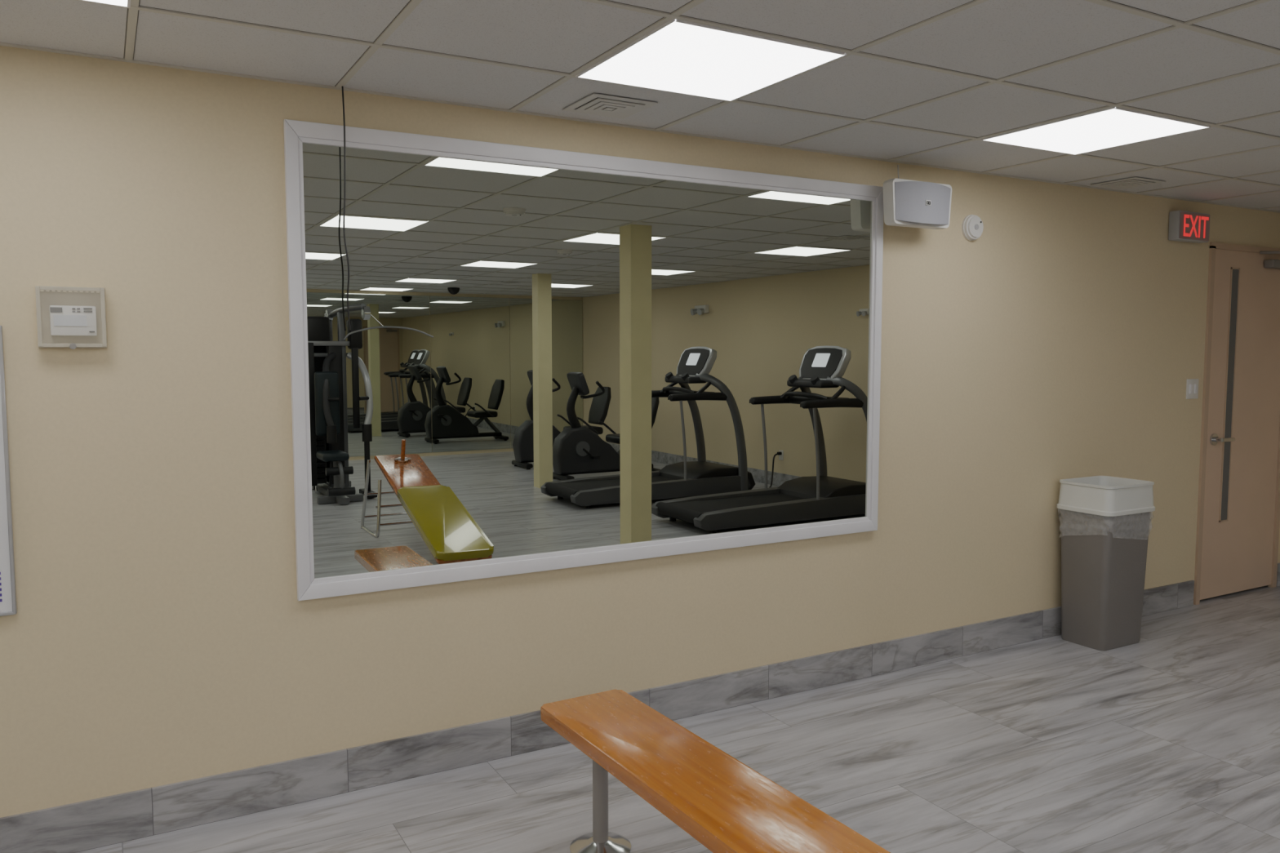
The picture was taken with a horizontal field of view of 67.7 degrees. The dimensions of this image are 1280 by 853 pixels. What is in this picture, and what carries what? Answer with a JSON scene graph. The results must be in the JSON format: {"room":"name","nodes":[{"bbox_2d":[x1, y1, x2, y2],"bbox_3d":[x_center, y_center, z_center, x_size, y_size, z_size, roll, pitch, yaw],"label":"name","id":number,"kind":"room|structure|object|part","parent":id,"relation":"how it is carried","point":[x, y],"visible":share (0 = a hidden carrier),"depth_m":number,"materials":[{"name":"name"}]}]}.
{"room":"gym","nodes":[
{"label":"gym","id":0,"kind":"room"},
{"bbox_2d":[0,45,1279,817],"bbox_3d":[0.128,0.020,3.964,9.540,2.398,0.140,-3,5,-29],"label":"wall","id":1,"kind":"structure","parent":0,"point":[159,633],"depth_m":3.25,"materials":[{"name":"beige paint"}]},
{"bbox_2d":[0,325,17,616],"bbox_3d":[-2.159,0.144,2.588,0.752,0.844,0.020,-3,5,-29],"label":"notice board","id":2,"kind":"object","parent":1,"relation":"attached to","point":[8,606],"visible":1,"depth_m":2.77,"materials":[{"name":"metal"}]},
{"bbox_3d":[-2.160,0.144,2.590,0.750,0.825,0.012,-3,5,-29],"label":"panel","id":3,"kind":"part","parent":2,"relation":"part of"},
{"bbox_2d":[35,285,106,349],"bbox_3d":[-1.670,-0.319,2.805,0.176,0.184,0.062,-3,5,-29],"label":"thermostat","id":4,"kind":"object","parent":1,"relation":"attached to","point":[72,317],"visible":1,"depth_m":2.81,"materials":[{"name":"white plastic"}]},
{"bbox_2d":[283,119,884,600],"bbox_3d":[-0.023,-0.252,3.760,2.576,1.573,0.027,-3,5,-29],"label":"wall mirror","id":5,"kind":"object","parent":1,"relation":"attached to","point":[548,359],"visible":0.98,"depth_m":3.61,"materials":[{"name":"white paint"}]},
{"bbox_3d":[-1.121,-0.204,3.144,0.055,1.573,0.027,-3,5,-29],"label":"frame rail","id":6,"kind":"part","parent":5,"relation":"part of","materials":[{"name":"white paint"}]},
{"bbox_3d":[-0.023,-1.003,3.702,2.576,0.066,0.027,-3,5,-29],"label":"frame rail","id":7,"kind":"part","parent":5,"relation":"part of","materials":[{"name":"white paint"}]},
{"bbox_3d":[-0.022,0.499,3.819,2.576,0.066,0.027,-3,5,-29],"label":"frame rail","id":8,"kind":"part","parent":5,"relation":"part of","materials":[{"name":"white paint"}]},
{"bbox_3d":[1.076,-0.301,4.377,0.055,1.573,0.027,-3,5,-29],"label":"frame rail","id":9,"kind":"part","parent":5,"relation":"part of","materials":[{"name":"white paint"}]},
{"bbox_2d":[0,562,1279,852],"bbox_3d":[0.166,1.145,3.985,9.300,0.152,0.012,-3,5,-29],"label":"baseboard","id":10,"kind":"structure","parent":1,"relation":"attached to","point":[86,825],"depth_m":3.46,"materials":[{"name":"grey tile"}]},
{"bbox_2d":[882,164,951,229],"bbox_3d":[1.239,-1.047,4.322,0.370,0.290,0.184,-3,5,-29],"label":"wall speaker","id":11,"kind":"object","parent":1,"relation":"attached to","point":[906,202],"visible":1,"depth_m":4.23,"materials":[{"name":"white plastic"}]},
{"bbox_2d":[894,181,951,224],"bbox_3d":[1.273,-0.998,4.267,0.344,0.182,0.040,-3,5,-29],"label":"grille","id":12,"kind":"object","parent":11,"relation":"attached to","point":[916,202],"depth_m":4.24,"materials":[{"name":"white plastic"}]},
{"bbox_2d":[961,214,983,240],"bbox_3d":[1.618,-0.966,4.625,0.124,0.124,0.040,-3,5,-29],"label":"smoke detector","id":13,"kind":"object","parent":1,"relation":"attached to","point":[972,227],"visible":1,"depth_m":4.61,"materials":[{"name":"white plastic"}]},
{"bbox_2d":[1168,210,1210,243],"bbox_3d":[3.142,-1.140,5.454,0.300,0.163,0.066,-3,5,-29],"label":"exit sign","id":14,"kind":"object","parent":1,"relation":"attached to","point":[1184,226],"visible":1,"depth_m":5.41,"materials":[{"name":"grey plastic"}]},
{"bbox_3d":[3.156,-1.138,5.429,0.285,0.148,0.004,-3,5,-29],"label":"panel","id":15,"kind":"part","parent":14,"relation":"part of","materials":[{"name":"grey plastic"}]},
{"bbox_2d":[1186,378,1199,399],"bbox_3d":[3.259,-0.222,5.625,0.115,0.118,0.014,-3,5,-29],"label":"light switch","id":16,"kind":"object","parent":1,"relation":"attached to","point":[1192,384],"visible":1,"depth_m":5.62,"materials":[{"name":"white plastic"}]},
{"bbox_2d":[1193,241,1279,604],"bbox_3d":[3.745,-0.020,5.924,0.895,2.172,0.030,-3,5,-29],"label":"door frame","id":17,"kind":"structure","parent":1,"relation":"attached to","point":[1213,246],"depth_m":5.73,"materials":[{"name":"brown wood"}]},
{"bbox_2d":[1200,248,1279,599],"bbox_3d":[3.780,-0.011,5.863,0.825,2.125,0.217,-3,5,-29],"label":"door","id":18,"kind":"structure","parent":1,"relation":"in","point":[1244,408],"depth_m":5.91,"materials":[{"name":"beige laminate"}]},
{"bbox_3d":[3.521,0.079,5.764,0.162,0.072,0.068,-3,5,-29],"label":"handle","id":19,"kind":"part","parent":18,"relation":"part of","materials":[{"name":"silver metal"}]},
{"bbox_3d":[3.592,-0.187,5.820,0.088,1.550,0.010,-3,5,-29],"label":"strip moulding","id":20,"kind":"part","parent":18,"relation":"part of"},
{"bbox_2d":[0,0,1279,211],"bbox_3d":[2.728,-0.868,-0.737,9.540,0.100,10.699,-3,5,-29],"label":"ceiling","id":21,"kind":"structure","parent":0,"point":[995,39],"depth_m":2.83,"materials":[{"name":"tile"}]},
{"bbox_2d":[80,0,130,8],"bbox_3d":[-1.393,-1.023,1.994,0.594,0.008,0.594,-3,5,-29],"label":"recessed light","id":22,"kind":"object","parent":21,"relation":"in","point":[123,3],"visible":1,"depth_m":2.36,"materials":[{"name":"white plastic"}]},
{"bbox_2d":[87,0,127,6],"bbox_3d":[-1.393,-1.023,1.994,0.580,0.006,0.580,-3,5,-29],"label":"diffuser","id":23,"kind":"object","parent":22,"relation":"attached to","point":[113,2],"depth_m":2.36,"materials":[{"name":"white plastic"}]},
{"bbox_2d":[342,85,351,330],"bbox_3d":[-0.971,-0.716,3.151,0.018,0.794,0.014,0,4,5],"label":"hanging cable","id":24,"kind":"object","parent":21,"relation":"hanging from","point":[342,86],"visible":1,"depth_m":3.15,"materials":[{"name":"black plastic"}]},
{"bbox_2d":[562,93,657,118],"bbox_3d":[-0.108,-1.129,3.374,0.250,0.014,0.250,-3,5,-29],"label":"ceiling vent","id":25,"kind":"object","parent":21,"relation":"in","point":[595,104],"visible":1,"depth_m":3.35,"materials":[{"name":"metal"}]},
{"bbox_3d":[-0.108,-1.123,3.374,0.030,0.003,0.030,-3,5,-29],"label":"plate","id":26,"kind":"part","parent":25,"relation":"part of","materials":[{"name":"paint"}]},
{"bbox_2d":[0,0,1279,213],"bbox_3d":[2.728,-0.816,-0.733,9.300,0.004,10.459,-3,5,-29],"label":"grid","id":27,"kind":"structure","parent":21,"relation":"attached to","point":[133,11],"depth_m":2.96,"materials":[{"name":"paint"}]},
{"bbox_2d":[575,18,847,101],"bbox_3d":[0.200,-1.094,2.889,0.594,0.008,0.594,-3,5,-29],"label":"recessed light","id":28,"kind":"object","parent":21,"relation":"in","point":[680,56],"visible":1,"depth_m":2.83,"materials":[{"name":"white plastic"}]},
{"bbox_2d":[981,106,1210,155],"bbox_3d":[1.793,-1.164,3.784,0.594,0.008,0.594,-3,5,-29],"label":"recessed light","id":29,"kind":"object","parent":21,"relation":"in","point":[1113,126],"visible":1,"depth_m":3.75,"materials":[{"name":"white plastic"}]},
{"bbox_2d":[1090,177,1165,189],"bbox_3d":[2.511,-1.250,4.914,0.250,0.014,0.250,-3,5,-29],"label":"ceiling vent","id":30,"kind":"object","parent":21,"relation":"in","point":[1134,181],"visible":1,"depth_m":4.88,"materials":[{"name":"metal"}]},
{"bbox_2d":[76,585,1279,852],"bbox_3d":[2.729,1.623,-0.543,9.540,0.100,10.699,-3,5,-29],"label":"floor","id":31,"kind":"structure","parent":0,"point":[1168,741],"depth_m":3.51,"materials":[{"name":"grey wood"}]},
{"bbox_2d":[540,689,890,852],"bbox_3d":[0.140,1.113,2.466,0.283,0.451,1.270,-3,5,-31],"label":"bench","id":32,"kind":"object","parent":31,"relation":"on","point":[726,806],"visible":1,"depth_m":2.44,"materials":[{"name":"orange wood"}]},
{"bbox_3d":[-0.122,1.092,2.929,0.160,0.398,0.100,-3,5,-29],"label":"leg","id":33,"kind":"part","parent":32,"relation":"part of","materials":[{"name":"metal"}]},
{"bbox_2d":[1056,475,1155,650],"bbox_3d":[2.456,0.710,5.040,0.429,0.853,0.330,-3,5,-29],"label":"trash can","id":34,"kind":"object","parent":31,"relation":"on","point":[1105,519],"visible":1,"depth_m":4.92,"materials":[{"name":"grey plastic"}]}
]}

